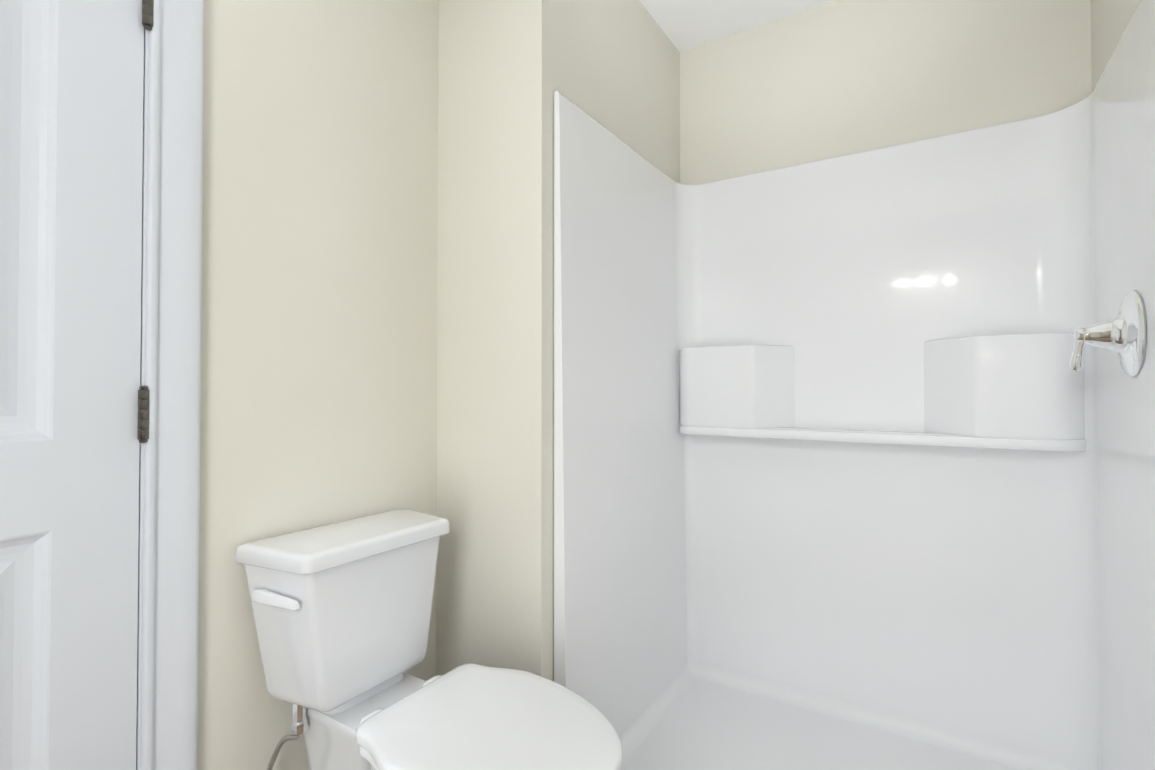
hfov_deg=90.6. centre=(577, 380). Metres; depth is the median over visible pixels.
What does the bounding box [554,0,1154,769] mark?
shower stall
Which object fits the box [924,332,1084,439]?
shelf
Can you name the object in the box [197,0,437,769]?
wall
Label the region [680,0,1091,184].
wall
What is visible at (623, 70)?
wall
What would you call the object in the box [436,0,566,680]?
wall
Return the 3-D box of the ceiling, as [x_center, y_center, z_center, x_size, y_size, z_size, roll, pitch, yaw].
[-0.155,-1.329,0.572,1.790,0.080,3.580,-1,-1,32]
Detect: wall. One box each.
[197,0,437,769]
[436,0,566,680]
[567,0,679,182]
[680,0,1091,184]
[1091,0,1139,91]
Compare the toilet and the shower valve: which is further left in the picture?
the toilet
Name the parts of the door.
door hinges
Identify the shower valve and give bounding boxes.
[1069,290,1145,376]
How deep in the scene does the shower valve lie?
1.16 m
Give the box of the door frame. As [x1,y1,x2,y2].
[136,0,203,769]
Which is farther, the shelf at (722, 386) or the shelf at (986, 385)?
the shelf at (722, 386)
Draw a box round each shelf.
[680,345,795,427]
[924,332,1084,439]
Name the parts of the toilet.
handle, tank, lid, seat, seat lid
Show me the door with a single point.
(71, 118)
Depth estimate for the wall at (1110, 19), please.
1.43 m
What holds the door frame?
attached to the wall
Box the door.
[0,0,153,769]
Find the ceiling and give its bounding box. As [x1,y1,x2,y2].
[639,0,834,52]
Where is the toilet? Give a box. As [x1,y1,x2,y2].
[236,509,622,769]

